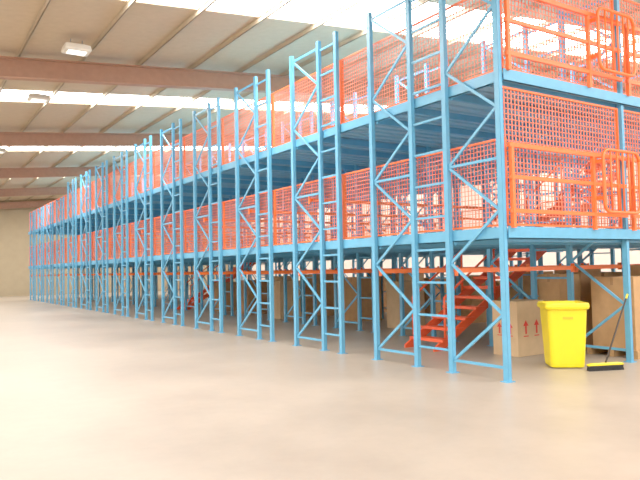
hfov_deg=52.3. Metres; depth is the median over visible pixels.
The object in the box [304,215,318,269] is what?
frame
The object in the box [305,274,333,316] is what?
cardboard box
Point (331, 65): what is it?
mesh panel
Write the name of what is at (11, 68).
beam
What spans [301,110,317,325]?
upright
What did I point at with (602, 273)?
cardboard box
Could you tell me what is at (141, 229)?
beam
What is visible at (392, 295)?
cardboard box
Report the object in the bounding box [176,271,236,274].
beam
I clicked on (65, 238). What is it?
mesh panel
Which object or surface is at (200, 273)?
beam
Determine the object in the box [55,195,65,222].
mesh panel
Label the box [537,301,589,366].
wheelie bin
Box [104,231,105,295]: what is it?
upright
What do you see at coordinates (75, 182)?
upright
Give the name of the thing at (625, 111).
mesh panel
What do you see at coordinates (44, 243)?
mesh panel
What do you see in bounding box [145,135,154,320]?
upright
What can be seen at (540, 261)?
upright
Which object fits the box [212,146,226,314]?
frame
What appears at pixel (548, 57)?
trim
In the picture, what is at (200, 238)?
upright
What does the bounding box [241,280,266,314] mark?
cardboard box
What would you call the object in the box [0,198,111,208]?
beam
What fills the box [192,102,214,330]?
frame
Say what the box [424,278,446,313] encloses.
cardboard box
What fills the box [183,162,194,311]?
frame
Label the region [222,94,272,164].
mesh panel
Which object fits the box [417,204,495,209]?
beam
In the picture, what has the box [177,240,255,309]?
staircase
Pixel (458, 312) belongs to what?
upright
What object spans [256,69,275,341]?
upright
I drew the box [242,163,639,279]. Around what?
wall
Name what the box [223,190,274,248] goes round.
mesh panel
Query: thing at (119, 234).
beam
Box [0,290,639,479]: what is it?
floor
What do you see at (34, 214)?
upright
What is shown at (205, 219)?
beam
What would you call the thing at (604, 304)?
cardboard box
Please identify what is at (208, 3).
beam
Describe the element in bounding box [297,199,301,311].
upright
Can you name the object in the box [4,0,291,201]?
beam
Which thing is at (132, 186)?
upright
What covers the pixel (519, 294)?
frame
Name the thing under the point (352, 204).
upright
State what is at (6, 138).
beam
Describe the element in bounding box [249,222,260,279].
frame
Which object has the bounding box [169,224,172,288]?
upright
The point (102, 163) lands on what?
frame
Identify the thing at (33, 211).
frame
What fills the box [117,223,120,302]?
upright
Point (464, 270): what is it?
beam
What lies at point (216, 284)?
cardboard box
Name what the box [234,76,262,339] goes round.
frame
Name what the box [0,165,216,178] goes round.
beam
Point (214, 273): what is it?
beam
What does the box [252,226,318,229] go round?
beam
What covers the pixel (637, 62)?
trim
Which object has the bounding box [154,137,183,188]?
mesh panel
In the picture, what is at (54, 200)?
mesh panel
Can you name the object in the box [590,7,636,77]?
safety gate
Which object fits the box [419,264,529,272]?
beam
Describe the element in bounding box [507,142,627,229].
guard rail
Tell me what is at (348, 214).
beam
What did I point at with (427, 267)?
beam
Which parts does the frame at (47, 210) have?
post, post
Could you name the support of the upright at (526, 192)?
on the floor
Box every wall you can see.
[0,196,235,296]
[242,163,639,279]
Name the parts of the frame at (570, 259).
post, post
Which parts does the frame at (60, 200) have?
post, post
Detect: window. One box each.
[0,90,386,112]
[0,146,271,149]
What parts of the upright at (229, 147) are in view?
post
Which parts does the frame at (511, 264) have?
post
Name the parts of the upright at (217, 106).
post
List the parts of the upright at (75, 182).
post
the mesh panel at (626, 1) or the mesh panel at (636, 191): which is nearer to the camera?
the mesh panel at (626, 1)
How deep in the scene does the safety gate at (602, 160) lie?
10.74 m
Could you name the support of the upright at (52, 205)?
on the floor
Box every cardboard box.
[214,282,236,310]
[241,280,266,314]
[274,276,292,280]
[274,280,300,318]
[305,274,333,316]
[344,277,381,321]
[366,272,386,311]
[386,273,423,280]
[386,281,424,328]
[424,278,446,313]
[455,275,493,322]
[492,299,543,356]
[496,280,509,299]
[509,271,553,299]
[538,273,579,300]
[554,265,600,349]
[591,276,639,350]
[601,272,622,275]
[630,265,639,275]
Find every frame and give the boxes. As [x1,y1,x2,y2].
[30,211,33,299]
[37,207,42,301]
[45,203,51,302]
[56,198,61,304]
[67,179,73,306]
[77,236,79,297]
[79,171,88,309]
[88,230,93,299]
[95,162,104,311]
[98,206,104,297]
[111,202,118,302]
[113,152,124,315]
[125,182,133,303]
[134,139,148,319]
[134,230,140,297]
[142,178,150,305]
[147,232,153,297]
[160,123,177,324]
[161,230,169,299]
[164,167,172,308]
[179,221,188,300]
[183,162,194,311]
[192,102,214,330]
[198,217,209,303]
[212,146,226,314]
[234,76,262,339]
[242,138,261,317]
[247,215,260,279]
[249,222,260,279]
[277,201,292,276]
[281,114,305,323]
[289,41,328,350]
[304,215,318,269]
[315,193,332,269]
[330,92,363,330]
[337,204,354,304]
[360,183,383,318]
[366,0,423,366]
[377,196,397,267]
[394,63,436,336]
[409,0,515,382]
[417,172,446,323]
[423,192,443,277]
[480,27,537,346]
[481,178,513,275]
[482,157,522,327]
[527,0,636,362]
[553,167,592,264]
[570,57,622,271]
[622,50,639,250]
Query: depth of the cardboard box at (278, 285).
22.39 m
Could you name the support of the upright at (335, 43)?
on the floor
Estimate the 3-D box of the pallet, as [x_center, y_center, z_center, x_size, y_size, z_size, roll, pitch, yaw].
[5.768,2.044,12.121,1.160,0.140,1.000,0,-3,-33]
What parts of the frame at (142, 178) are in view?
post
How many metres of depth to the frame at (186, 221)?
37.20 m
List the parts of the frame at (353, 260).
post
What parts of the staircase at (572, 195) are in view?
handrail, handrail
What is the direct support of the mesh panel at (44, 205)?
on the deck at (467, 110)
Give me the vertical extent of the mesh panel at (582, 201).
1.320 m
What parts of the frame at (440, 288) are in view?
post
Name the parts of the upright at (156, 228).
post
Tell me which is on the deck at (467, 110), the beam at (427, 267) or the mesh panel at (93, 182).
the mesh panel at (93, 182)
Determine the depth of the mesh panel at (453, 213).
24.13 m
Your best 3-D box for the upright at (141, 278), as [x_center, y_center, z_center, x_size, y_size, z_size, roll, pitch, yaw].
[-11.931,0.910,43.400,0.160,5.850,0.676,0,-3,-33]
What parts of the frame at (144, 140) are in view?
post, post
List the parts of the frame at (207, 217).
post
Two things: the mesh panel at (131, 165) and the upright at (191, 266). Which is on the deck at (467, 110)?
the mesh panel at (131, 165)
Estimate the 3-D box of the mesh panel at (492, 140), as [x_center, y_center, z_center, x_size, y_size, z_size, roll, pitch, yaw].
[2.419,-0.845,10.191,0.040,1.320,1.280,0,-3,-33]
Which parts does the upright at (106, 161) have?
post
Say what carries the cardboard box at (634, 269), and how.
on the pallet
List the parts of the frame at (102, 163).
post, post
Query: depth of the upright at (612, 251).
18.05 m
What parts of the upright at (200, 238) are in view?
post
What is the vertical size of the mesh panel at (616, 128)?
2.080 m
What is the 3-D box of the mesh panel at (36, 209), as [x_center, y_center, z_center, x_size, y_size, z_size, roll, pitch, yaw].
[-19.213,-1.288,43.678,0.040,1.320,2.880,0,-3,-33]
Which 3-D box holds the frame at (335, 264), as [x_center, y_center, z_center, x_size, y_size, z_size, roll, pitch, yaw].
[0.714,-0.770,18.228,0.160,6.500,1.270,0,-3,-33]
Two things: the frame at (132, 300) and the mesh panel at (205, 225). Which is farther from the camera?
the frame at (132, 300)
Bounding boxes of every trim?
[94,0,555,194]
[101,0,608,197]
[128,6,638,193]
[502,23,639,70]
[532,39,639,73]
[552,52,639,77]
[576,62,638,81]
[594,71,638,86]
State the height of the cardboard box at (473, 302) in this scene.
1.402 m
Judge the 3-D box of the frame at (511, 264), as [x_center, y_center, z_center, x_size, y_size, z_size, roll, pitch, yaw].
[5.838,-0.729,21.538,0.160,6.500,1.270,0,-3,-33]
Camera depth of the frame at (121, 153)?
26.45 m
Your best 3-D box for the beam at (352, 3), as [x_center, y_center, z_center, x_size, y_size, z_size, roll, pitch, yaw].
[-6.350,-4.635,25.432,0.060,0.120,64.000,0,-3,-33]
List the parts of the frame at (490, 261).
post, post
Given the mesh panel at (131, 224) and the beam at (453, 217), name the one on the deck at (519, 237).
the mesh panel at (131, 224)
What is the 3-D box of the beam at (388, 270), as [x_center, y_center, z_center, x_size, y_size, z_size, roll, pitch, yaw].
[2.359,0.594,12.854,2.966,0.160,0.070,0,-3,-33]
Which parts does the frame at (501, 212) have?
post, post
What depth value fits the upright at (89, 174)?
30.14 m
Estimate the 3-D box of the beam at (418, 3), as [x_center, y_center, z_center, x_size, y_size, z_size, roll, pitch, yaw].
[-5.093,-4.752,26.251,0.060,0.120,64.000,0,-3,-33]
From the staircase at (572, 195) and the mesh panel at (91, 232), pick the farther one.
the mesh panel at (91, 232)
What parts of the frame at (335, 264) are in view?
post, post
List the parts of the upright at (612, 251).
post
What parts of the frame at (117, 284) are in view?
post, post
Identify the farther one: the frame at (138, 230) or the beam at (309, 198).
the frame at (138, 230)
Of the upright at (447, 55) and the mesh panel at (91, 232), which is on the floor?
the upright at (447, 55)
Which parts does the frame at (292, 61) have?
post, post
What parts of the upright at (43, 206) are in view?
post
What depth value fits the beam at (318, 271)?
14.64 m
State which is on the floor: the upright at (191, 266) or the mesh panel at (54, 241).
the upright at (191, 266)
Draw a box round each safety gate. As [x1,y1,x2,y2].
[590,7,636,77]
[595,148,639,214]
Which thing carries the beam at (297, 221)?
attached to the frame at (285, 264)
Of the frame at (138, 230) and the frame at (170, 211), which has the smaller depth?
the frame at (170, 211)
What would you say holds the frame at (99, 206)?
on the floor
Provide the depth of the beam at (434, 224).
23.14 m
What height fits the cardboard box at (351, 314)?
1.402 m
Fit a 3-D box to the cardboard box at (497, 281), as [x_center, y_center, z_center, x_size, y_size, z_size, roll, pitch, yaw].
[5.646,1.878,20.420,0.906,1.202,0.800,0,-3,-31]
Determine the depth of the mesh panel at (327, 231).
30.09 m
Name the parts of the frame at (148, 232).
post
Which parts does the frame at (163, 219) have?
post, post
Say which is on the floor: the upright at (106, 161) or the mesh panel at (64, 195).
the upright at (106, 161)
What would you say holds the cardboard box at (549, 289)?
on the floor
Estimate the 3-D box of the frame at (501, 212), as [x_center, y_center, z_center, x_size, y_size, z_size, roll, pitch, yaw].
[2.164,-1.143,10.368,0.160,6.500,1.976,0,-3,-33]
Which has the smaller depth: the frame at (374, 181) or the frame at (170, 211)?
the frame at (374, 181)
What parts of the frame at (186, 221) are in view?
post, post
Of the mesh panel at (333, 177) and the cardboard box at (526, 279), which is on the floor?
the cardboard box at (526, 279)
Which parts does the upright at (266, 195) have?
post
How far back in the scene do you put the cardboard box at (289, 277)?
25.58 m
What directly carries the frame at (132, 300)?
on the floor
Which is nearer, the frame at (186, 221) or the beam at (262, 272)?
the beam at (262, 272)
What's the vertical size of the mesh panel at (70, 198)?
1.320 m
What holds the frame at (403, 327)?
on the floor
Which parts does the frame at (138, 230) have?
post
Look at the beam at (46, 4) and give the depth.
14.33 m
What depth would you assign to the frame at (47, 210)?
38.77 m
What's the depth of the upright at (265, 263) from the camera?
28.58 m
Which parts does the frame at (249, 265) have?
post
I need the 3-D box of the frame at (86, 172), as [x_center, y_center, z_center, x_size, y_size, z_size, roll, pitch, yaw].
[-11.284,0.038,31.168,0.160,6.500,1.270,0,-3,-33]
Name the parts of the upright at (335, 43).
post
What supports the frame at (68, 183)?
on the floor
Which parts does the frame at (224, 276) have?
post, post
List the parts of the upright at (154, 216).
post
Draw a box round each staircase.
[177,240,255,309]
[404,202,546,351]
[526,157,629,227]
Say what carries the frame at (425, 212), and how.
on the floor
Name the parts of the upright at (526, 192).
post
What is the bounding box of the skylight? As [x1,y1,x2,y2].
[139,0,639,61]
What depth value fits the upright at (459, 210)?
22.94 m
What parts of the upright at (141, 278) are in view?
post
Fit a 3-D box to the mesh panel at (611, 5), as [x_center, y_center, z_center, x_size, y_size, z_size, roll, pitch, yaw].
[3.884,-3.418,10.544,2.930,1.750,0.040,0,-3,-33]
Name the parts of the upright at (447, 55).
post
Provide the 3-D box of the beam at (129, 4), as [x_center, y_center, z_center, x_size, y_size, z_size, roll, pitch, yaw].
[-10.122,-4.283,22.973,0.060,0.120,64.000,0,-3,-33]
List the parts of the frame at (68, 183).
post, post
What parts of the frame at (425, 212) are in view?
post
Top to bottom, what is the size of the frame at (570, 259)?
6.500 m
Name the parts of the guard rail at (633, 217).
rail post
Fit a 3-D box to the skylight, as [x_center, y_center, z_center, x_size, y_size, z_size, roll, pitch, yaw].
[0.430,-5.170,14.944,38.000,2.890,2.100,0,-3,-33]
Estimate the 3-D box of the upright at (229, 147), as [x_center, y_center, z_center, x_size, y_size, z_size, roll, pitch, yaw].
[-3.491,-0.401,24.731,0.160,6.500,0.676,0,-3,-33]
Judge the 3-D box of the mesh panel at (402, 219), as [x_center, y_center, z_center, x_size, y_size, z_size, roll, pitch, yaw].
[2.632,-0.132,26.621,0.040,1.320,2.880,0,-3,-33]
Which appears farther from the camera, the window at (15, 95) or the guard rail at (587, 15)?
the window at (15, 95)
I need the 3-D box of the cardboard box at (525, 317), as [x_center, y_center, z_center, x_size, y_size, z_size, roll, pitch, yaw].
[3.784,1.657,12.432,0.756,1.022,0.603,0,-3,-33]
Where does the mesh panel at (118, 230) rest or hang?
on the deck at (519, 237)
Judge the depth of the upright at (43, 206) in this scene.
39.95 m
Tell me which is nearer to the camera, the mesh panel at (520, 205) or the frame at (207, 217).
the mesh panel at (520, 205)
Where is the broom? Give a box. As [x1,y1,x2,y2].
[587,294,627,371]
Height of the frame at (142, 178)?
6.500 m
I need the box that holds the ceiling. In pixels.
[0,0,639,200]
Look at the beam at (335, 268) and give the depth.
17.04 m
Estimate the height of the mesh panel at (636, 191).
1.320 m
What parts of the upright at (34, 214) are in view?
post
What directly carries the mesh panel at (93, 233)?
on the deck at (519, 237)
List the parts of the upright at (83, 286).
post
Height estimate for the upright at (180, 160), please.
6.500 m
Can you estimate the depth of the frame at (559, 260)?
19.43 m
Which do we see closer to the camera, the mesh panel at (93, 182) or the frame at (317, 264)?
the frame at (317, 264)
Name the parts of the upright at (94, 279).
post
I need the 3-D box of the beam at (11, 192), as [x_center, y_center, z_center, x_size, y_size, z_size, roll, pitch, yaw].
[-18.054,-3.089,43.528,38.041,3.395,0.240,0,-3,-33]
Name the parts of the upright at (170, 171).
post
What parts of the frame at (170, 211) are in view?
post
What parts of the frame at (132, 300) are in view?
post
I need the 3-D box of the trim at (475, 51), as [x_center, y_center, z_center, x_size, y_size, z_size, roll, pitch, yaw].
[-1.321,-5.104,28.710,0.060,0.120,64.000,0,-3,-33]
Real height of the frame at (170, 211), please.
6.500 m
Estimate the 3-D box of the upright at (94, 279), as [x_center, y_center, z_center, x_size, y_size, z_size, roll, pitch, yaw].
[-14.493,0.890,41.745,0.160,5.850,0.676,0,-3,-33]
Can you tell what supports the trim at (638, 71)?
attached to the wall at (14, 223)
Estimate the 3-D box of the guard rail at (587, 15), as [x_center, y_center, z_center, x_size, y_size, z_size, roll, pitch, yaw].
[3.954,-3.139,10.431,2.900,1.260,0.060,0,-3,-33]
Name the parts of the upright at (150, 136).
post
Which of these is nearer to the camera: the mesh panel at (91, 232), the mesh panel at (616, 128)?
the mesh panel at (616, 128)
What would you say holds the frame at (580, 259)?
on the floor
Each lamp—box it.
[26,90,49,102]
[61,39,91,56]
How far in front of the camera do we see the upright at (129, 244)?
45.52 m
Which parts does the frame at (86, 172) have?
post, post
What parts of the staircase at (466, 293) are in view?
handrail, handrail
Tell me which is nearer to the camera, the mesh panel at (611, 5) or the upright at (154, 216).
the mesh panel at (611, 5)
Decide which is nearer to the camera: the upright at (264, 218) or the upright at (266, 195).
the upright at (266, 195)
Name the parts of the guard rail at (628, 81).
rail post, rail, rail, rail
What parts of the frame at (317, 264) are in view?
post, post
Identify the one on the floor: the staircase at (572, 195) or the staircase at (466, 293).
the staircase at (466, 293)
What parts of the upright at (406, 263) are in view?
post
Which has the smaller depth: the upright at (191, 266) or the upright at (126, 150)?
the upright at (126, 150)
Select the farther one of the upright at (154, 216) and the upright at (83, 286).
the upright at (83, 286)
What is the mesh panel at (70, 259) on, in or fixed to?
on the deck at (519, 237)
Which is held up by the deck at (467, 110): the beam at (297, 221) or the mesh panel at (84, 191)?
the mesh panel at (84, 191)
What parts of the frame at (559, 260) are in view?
post, post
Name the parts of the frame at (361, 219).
post, post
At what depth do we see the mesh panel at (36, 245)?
43.83 m
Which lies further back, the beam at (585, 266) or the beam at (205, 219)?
the beam at (205, 219)
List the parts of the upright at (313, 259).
post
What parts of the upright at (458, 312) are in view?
post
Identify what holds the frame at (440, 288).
on the floor
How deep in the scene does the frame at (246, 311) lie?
23.42 m
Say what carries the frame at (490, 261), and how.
on the floor
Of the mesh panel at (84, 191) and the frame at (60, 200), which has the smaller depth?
the mesh panel at (84, 191)
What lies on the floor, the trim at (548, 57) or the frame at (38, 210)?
the frame at (38, 210)
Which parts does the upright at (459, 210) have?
post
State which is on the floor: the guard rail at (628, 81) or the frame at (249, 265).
the frame at (249, 265)
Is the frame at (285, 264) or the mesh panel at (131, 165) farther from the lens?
the mesh panel at (131, 165)
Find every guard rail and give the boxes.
[503,0,622,87]
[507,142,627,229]
[624,23,639,95]
[629,157,639,230]
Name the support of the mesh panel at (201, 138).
on the deck at (467, 110)
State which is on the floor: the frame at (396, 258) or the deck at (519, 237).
the frame at (396, 258)
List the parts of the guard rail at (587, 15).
rail post, rail, rail, rail, rail post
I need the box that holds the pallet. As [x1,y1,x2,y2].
[587,347,639,358]
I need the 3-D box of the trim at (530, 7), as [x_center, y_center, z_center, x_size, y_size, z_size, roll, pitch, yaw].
[-2.578,-4.987,27.890,0.060,0.120,64.000,0,-3,-33]
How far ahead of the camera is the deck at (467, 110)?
14.76 m
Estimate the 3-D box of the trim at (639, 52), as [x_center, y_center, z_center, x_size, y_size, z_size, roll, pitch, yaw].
[3.708,-5.573,31.988,0.060,0.120,64.000,0,-3,-33]
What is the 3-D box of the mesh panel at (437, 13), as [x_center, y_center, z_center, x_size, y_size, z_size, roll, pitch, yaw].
[1.233,-3.083,12.054,0.040,1.320,2.880,0,-3,-33]
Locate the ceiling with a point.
(145, 24)
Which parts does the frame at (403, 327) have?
post, post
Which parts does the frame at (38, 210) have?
post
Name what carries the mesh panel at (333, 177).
on the deck at (519, 237)
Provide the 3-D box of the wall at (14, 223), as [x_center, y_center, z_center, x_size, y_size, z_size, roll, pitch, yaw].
[-23.710,-0.042,52.245,38.400,9.000,0.250,0,-3,-33]
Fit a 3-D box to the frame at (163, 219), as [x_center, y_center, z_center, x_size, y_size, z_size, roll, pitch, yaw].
[-4.993,-0.514,21.438,0.160,6.500,1.270,0,-3,-33]
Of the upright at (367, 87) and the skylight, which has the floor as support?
the upright at (367, 87)
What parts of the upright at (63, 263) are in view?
post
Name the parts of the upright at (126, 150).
post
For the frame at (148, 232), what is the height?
5.850 m
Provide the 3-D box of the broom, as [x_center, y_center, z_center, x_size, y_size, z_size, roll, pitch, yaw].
[4.806,1.483,10.557,1.344,1.167,0.340,1,-3,-37]
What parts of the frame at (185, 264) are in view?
post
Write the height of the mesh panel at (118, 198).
1.320 m
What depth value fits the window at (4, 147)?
30.57 m
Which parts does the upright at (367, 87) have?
post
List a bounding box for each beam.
[0,0,51,92]
[0,0,136,158]
[0,0,216,187]
[0,56,439,99]
[0,132,304,145]
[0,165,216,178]
[0,184,158,196]
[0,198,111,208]
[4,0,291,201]
[24,0,363,200]
[44,0,430,200]
[64,1,487,198]
[119,234,188,237]
[141,229,200,232]
[169,224,249,228]
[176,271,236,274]
[198,269,285,275]
[204,217,291,223]
[213,270,292,274]
[241,268,336,275]
[248,208,335,215]
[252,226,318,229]
[261,268,355,273]
[297,221,368,224]
[299,267,402,275]
[308,196,409,205]
[326,266,428,273]
[347,212,426,217]
[377,223,435,227]
[379,265,492,275]
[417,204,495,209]
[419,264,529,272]
[437,217,496,220]
[454,263,574,275]
[574,263,639,271]
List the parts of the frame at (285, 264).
post, post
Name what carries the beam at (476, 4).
attached to the wall at (14, 223)
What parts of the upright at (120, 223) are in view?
post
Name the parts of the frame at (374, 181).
post, post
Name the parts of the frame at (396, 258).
post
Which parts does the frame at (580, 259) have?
post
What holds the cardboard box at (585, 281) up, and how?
on the floor
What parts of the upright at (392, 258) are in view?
post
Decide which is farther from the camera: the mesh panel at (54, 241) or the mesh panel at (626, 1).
the mesh panel at (54, 241)
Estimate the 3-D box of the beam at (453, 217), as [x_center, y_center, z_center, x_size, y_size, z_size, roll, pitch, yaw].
[4.558,-0.680,20.708,2.966,0.160,0.070,0,-3,-33]
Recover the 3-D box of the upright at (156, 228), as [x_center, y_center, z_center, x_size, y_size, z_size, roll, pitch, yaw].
[-10.359,0.772,40.968,0.160,5.850,0.676,0,-3,-33]
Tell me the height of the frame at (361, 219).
6.500 m
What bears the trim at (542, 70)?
attached to the wall at (14, 223)
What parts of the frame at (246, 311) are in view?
post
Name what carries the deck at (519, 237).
attached to the frame at (403, 327)
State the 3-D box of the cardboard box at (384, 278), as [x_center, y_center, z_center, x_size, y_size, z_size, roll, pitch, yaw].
[2.414,2.003,25.237,0.906,1.502,0.800,0,-3,-32]
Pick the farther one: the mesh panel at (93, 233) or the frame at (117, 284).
the frame at (117, 284)
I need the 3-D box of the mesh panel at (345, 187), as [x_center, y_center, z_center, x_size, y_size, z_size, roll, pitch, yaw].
[1.280,-0.745,11.952,0.040,1.320,2.880,0,-3,-33]
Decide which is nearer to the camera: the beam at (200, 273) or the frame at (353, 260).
the beam at (200, 273)
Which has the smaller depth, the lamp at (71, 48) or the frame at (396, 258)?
the lamp at (71, 48)
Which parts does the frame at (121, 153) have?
post, post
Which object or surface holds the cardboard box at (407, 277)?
on the floor
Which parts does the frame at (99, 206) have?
post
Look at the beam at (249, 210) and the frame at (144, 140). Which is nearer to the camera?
the beam at (249, 210)
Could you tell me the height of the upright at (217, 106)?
6.500 m
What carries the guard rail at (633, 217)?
on the deck at (519, 237)
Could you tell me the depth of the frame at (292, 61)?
14.20 m
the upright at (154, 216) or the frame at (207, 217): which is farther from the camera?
the frame at (207, 217)
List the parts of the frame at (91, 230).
post, post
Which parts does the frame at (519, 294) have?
post, post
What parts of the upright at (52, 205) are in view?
post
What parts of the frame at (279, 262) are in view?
post, post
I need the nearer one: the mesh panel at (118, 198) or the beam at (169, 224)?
the beam at (169, 224)
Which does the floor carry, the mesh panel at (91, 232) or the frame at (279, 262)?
the frame at (279, 262)
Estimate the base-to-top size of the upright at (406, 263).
6.500 m
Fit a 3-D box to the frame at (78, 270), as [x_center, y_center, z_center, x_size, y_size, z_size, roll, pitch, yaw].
[-16.579,1.073,44.972,0.160,5.850,1.270,0,-3,-33]
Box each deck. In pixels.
[28,68,639,234]
[28,226,639,268]
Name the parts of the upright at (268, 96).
post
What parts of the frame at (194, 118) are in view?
post, post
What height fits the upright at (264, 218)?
6.500 m
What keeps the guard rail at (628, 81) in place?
on the deck at (467, 110)
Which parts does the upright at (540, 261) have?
post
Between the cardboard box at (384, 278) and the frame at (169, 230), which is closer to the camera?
the cardboard box at (384, 278)
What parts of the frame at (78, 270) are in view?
post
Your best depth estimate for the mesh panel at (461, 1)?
10.27 m
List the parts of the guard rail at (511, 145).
rail post, rail, rail, rail, rail post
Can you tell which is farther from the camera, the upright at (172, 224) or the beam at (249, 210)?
the upright at (172, 224)
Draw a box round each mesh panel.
[29,209,36,231]
[29,245,36,265]
[38,205,44,227]
[39,243,44,264]
[45,200,54,225]
[45,241,54,264]
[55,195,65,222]
[55,238,65,263]
[65,189,77,218]
[66,235,77,262]
[78,182,91,214]
[78,232,92,261]
[92,174,108,209]
[92,228,109,260]
[109,164,129,203]
[109,223,129,258]
[129,152,153,196]
[130,218,154,256]
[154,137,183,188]
[154,211,184,254]
[184,118,222,177]
[185,202,223,252]
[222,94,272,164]
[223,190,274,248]
[272,60,341,146]
[274,174,344,244]
[325,224,354,239]
[341,12,440,123]
[343,151,444,238]
[363,219,403,236]
[407,213,453,234]
[446,0,503,86]
[450,137,508,229]
[461,205,524,229]
[502,0,616,92]
[502,86,622,228]
[528,201,607,228]
[613,191,639,229]
[619,0,639,97]
[624,110,639,228]
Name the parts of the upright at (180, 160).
post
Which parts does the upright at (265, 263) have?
post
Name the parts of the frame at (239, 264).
post, post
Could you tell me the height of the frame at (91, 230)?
5.850 m
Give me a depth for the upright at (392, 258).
21.29 m
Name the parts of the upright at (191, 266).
post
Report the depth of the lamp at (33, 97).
19.12 m
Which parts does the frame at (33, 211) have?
post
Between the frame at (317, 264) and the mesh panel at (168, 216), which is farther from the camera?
the frame at (317, 264)
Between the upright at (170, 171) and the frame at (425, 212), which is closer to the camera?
the frame at (425, 212)
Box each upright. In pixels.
[33,210,36,300]
[41,206,43,301]
[50,202,54,303]
[61,196,64,305]
[73,178,77,307]
[82,242,85,298]
[86,170,91,309]
[92,208,95,299]
[103,160,108,312]
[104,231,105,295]
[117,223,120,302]
[122,149,129,316]
[129,244,129,296]
[132,186,138,304]
[139,231,142,297]
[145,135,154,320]
[152,178,156,306]
[153,228,157,298]
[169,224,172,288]
[170,171,177,306]
[173,119,185,325]
[187,228,192,297]
[196,156,202,311]
[209,97,224,332]
[223,143,234,315]
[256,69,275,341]
[260,128,269,319]
[260,206,266,279]
[261,218,265,279]
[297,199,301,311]
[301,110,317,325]
[319,31,347,353]
[352,204,363,276]
[355,87,373,332]
[380,181,395,308]
[395,195,408,267]
[428,55,458,341]
[440,168,460,324]
[453,186,462,266]
[512,174,529,271]
[517,151,542,298]
[589,164,615,271]
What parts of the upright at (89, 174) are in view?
post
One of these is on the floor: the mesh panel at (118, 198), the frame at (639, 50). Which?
the frame at (639, 50)
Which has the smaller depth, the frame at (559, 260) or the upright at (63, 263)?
the frame at (559, 260)

